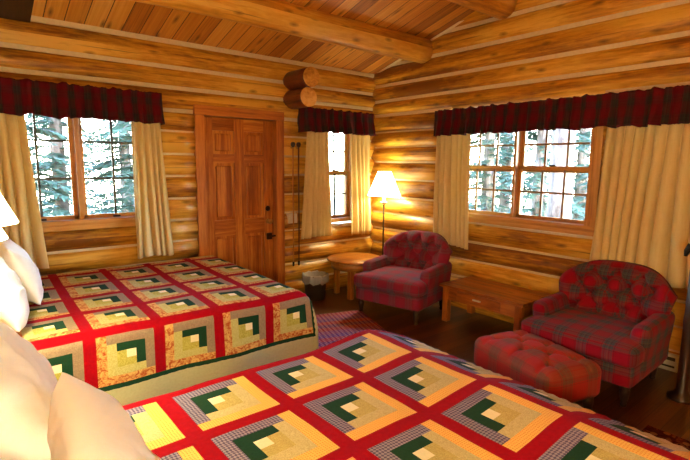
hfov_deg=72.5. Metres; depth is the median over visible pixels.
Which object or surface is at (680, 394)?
stand
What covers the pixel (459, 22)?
trim
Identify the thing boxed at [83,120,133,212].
conifer tree
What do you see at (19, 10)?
ceiling beam
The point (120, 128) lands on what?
conifer tree
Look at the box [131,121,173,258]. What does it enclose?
curtain
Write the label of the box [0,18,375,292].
wall
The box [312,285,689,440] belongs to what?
floor
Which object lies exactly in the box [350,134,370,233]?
curtain
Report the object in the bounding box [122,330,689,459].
quilt
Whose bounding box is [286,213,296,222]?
light switch
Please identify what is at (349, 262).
side table
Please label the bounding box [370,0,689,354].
wall
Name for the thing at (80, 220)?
window
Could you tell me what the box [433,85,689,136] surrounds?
valance
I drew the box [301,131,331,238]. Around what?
curtain
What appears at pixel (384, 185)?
floor lamp
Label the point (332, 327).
braided rug
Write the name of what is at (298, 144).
stick
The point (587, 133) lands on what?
conifer tree
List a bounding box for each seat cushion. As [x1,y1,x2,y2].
[354,265,426,297]
[521,307,644,367]
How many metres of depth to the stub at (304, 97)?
5.04 m
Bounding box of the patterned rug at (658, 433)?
[641,425,689,450]
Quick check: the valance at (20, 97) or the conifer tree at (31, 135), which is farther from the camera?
the conifer tree at (31, 135)
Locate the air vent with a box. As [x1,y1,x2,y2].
[659,352,678,372]
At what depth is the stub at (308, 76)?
4.98 m
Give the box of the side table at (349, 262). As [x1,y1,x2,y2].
[327,252,378,299]
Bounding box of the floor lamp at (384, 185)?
[368,171,400,254]
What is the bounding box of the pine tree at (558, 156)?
[546,129,575,218]
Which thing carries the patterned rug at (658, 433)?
on the floor
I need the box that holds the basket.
[303,272,327,300]
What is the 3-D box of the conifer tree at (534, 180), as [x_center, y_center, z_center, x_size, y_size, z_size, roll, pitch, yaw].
[3.941,-2.410,9.228,1.906,7.126,2.141,5,9,26]
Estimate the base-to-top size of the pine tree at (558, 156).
7.003 m
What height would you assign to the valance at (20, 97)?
0.298 m
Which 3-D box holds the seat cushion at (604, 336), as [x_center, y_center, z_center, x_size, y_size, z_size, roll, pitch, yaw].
[1.815,0.758,3.470,0.667,0.189,0.806,-6,10,-40]
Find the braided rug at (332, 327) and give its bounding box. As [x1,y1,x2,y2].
[316,310,386,347]
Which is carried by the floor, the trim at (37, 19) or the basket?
the basket
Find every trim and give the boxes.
[30,15,373,77]
[377,20,463,72]
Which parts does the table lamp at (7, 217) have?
lamp shade, lamp shade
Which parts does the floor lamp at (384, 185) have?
lamp shade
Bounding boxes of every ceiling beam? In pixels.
[0,0,33,22]
[130,0,432,63]
[447,0,516,19]
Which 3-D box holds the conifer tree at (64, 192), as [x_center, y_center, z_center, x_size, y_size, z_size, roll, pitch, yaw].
[-4.264,-2.217,5.933,2.253,7.502,2.007,-4,9,-29]
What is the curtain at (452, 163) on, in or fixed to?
hanging from the valance at (657, 106)
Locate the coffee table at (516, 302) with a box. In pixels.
[439,276,551,330]
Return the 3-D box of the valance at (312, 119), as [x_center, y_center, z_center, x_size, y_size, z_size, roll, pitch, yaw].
[-0.056,-1.276,5.580,1.055,0.285,0.260,-6,10,-39]
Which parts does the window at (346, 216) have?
sash, sash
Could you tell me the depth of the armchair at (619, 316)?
3.42 m
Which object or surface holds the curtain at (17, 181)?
hanging from the valance at (20, 97)
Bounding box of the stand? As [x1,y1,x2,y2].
[666,243,689,404]
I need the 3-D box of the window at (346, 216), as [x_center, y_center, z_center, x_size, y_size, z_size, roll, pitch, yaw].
[-0.113,-0.721,5.873,0.820,1.225,0.205,-6,10,-39]
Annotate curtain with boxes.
[0,113,48,268]
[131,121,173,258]
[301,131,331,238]
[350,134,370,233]
[433,133,470,249]
[589,123,689,288]
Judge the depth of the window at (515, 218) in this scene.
4.46 m
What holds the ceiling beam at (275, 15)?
attached to the ceiling
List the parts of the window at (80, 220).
sash, sash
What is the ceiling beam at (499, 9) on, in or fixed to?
attached to the ceiling
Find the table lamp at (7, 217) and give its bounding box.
[0,193,18,240]
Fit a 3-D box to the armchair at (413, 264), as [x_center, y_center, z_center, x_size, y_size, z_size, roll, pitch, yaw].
[0.643,0.465,5.071,0.832,0.825,0.865,7,10,36]
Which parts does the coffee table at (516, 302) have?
leg, leg, drawer, leg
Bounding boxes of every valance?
[0,77,164,124]
[297,107,375,135]
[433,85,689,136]
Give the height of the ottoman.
0.403 m
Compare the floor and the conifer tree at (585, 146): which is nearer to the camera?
the floor
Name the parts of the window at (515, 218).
sash, sash, sash, sash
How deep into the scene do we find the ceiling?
4.44 m
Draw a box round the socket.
[380,197,387,204]
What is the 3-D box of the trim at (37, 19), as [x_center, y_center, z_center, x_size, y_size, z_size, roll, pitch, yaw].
[-1.410,-1.779,4.596,4.620,0.042,0.100,-6,10,-39]
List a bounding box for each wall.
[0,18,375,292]
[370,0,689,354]
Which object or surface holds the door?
in the wall at (185, 77)
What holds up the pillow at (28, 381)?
on the pillow
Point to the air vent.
(671, 363)
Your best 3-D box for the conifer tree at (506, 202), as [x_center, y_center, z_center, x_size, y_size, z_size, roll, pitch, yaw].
[5.507,-5.129,15.459,3.305,10.801,2.889,-4,9,-31]
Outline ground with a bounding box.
[48,199,571,222]
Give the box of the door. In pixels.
[193,104,284,284]
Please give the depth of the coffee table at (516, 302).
4.47 m
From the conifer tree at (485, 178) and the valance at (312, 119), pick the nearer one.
the valance at (312, 119)
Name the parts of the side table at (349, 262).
leg, leg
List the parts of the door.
panel, panel, panel, panel, panel, panel, knob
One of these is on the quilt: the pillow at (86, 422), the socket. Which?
the pillow at (86, 422)
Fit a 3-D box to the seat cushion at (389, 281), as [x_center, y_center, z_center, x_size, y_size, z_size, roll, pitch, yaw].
[0.583,0.530,5.000,0.806,0.189,0.667,7,10,36]
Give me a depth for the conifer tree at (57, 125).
11.37 m
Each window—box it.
[28,114,135,232]
[329,132,350,221]
[469,126,604,236]
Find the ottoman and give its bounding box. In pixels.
[474,330,601,410]
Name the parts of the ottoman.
leg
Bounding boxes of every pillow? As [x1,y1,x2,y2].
[0,238,43,304]
[0,257,29,331]
[0,321,57,459]
[47,372,160,459]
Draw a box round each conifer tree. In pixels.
[25,114,117,215]
[25,118,57,215]
[26,113,97,216]
[82,119,134,213]
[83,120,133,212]
[469,132,530,212]
[470,131,535,212]
[495,130,590,216]
[529,128,591,219]
[572,137,590,219]
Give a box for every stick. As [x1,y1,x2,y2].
[290,142,294,265]
[296,142,300,264]
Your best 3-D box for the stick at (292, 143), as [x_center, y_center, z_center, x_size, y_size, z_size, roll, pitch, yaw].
[-0.614,-0.287,5.396,0.054,1.420,0.127,-6,10,-39]
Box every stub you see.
[283,67,318,89]
[283,87,316,108]
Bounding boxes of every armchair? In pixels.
[354,230,452,324]
[521,260,677,406]
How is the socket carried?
attached to the floor lamp at (384, 185)
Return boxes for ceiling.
[32,0,474,73]
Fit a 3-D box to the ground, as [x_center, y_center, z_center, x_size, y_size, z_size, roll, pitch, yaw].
[0.630,1.091,9.317,36.000,0.001,36.000,-6,10,-39]
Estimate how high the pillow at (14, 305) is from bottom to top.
0.424 m
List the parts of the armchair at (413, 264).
leg, arm, seat, panel, leg, backrest, arm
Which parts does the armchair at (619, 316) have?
arm, panel, backrest, seat, leg, arm, leg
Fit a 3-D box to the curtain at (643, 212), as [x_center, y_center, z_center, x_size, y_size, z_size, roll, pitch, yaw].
[2.447,-0.215,3.514,0.131,1.298,1.108,-6,10,-39]
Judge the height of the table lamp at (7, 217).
0.865 m
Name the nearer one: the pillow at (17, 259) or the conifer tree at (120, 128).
the pillow at (17, 259)

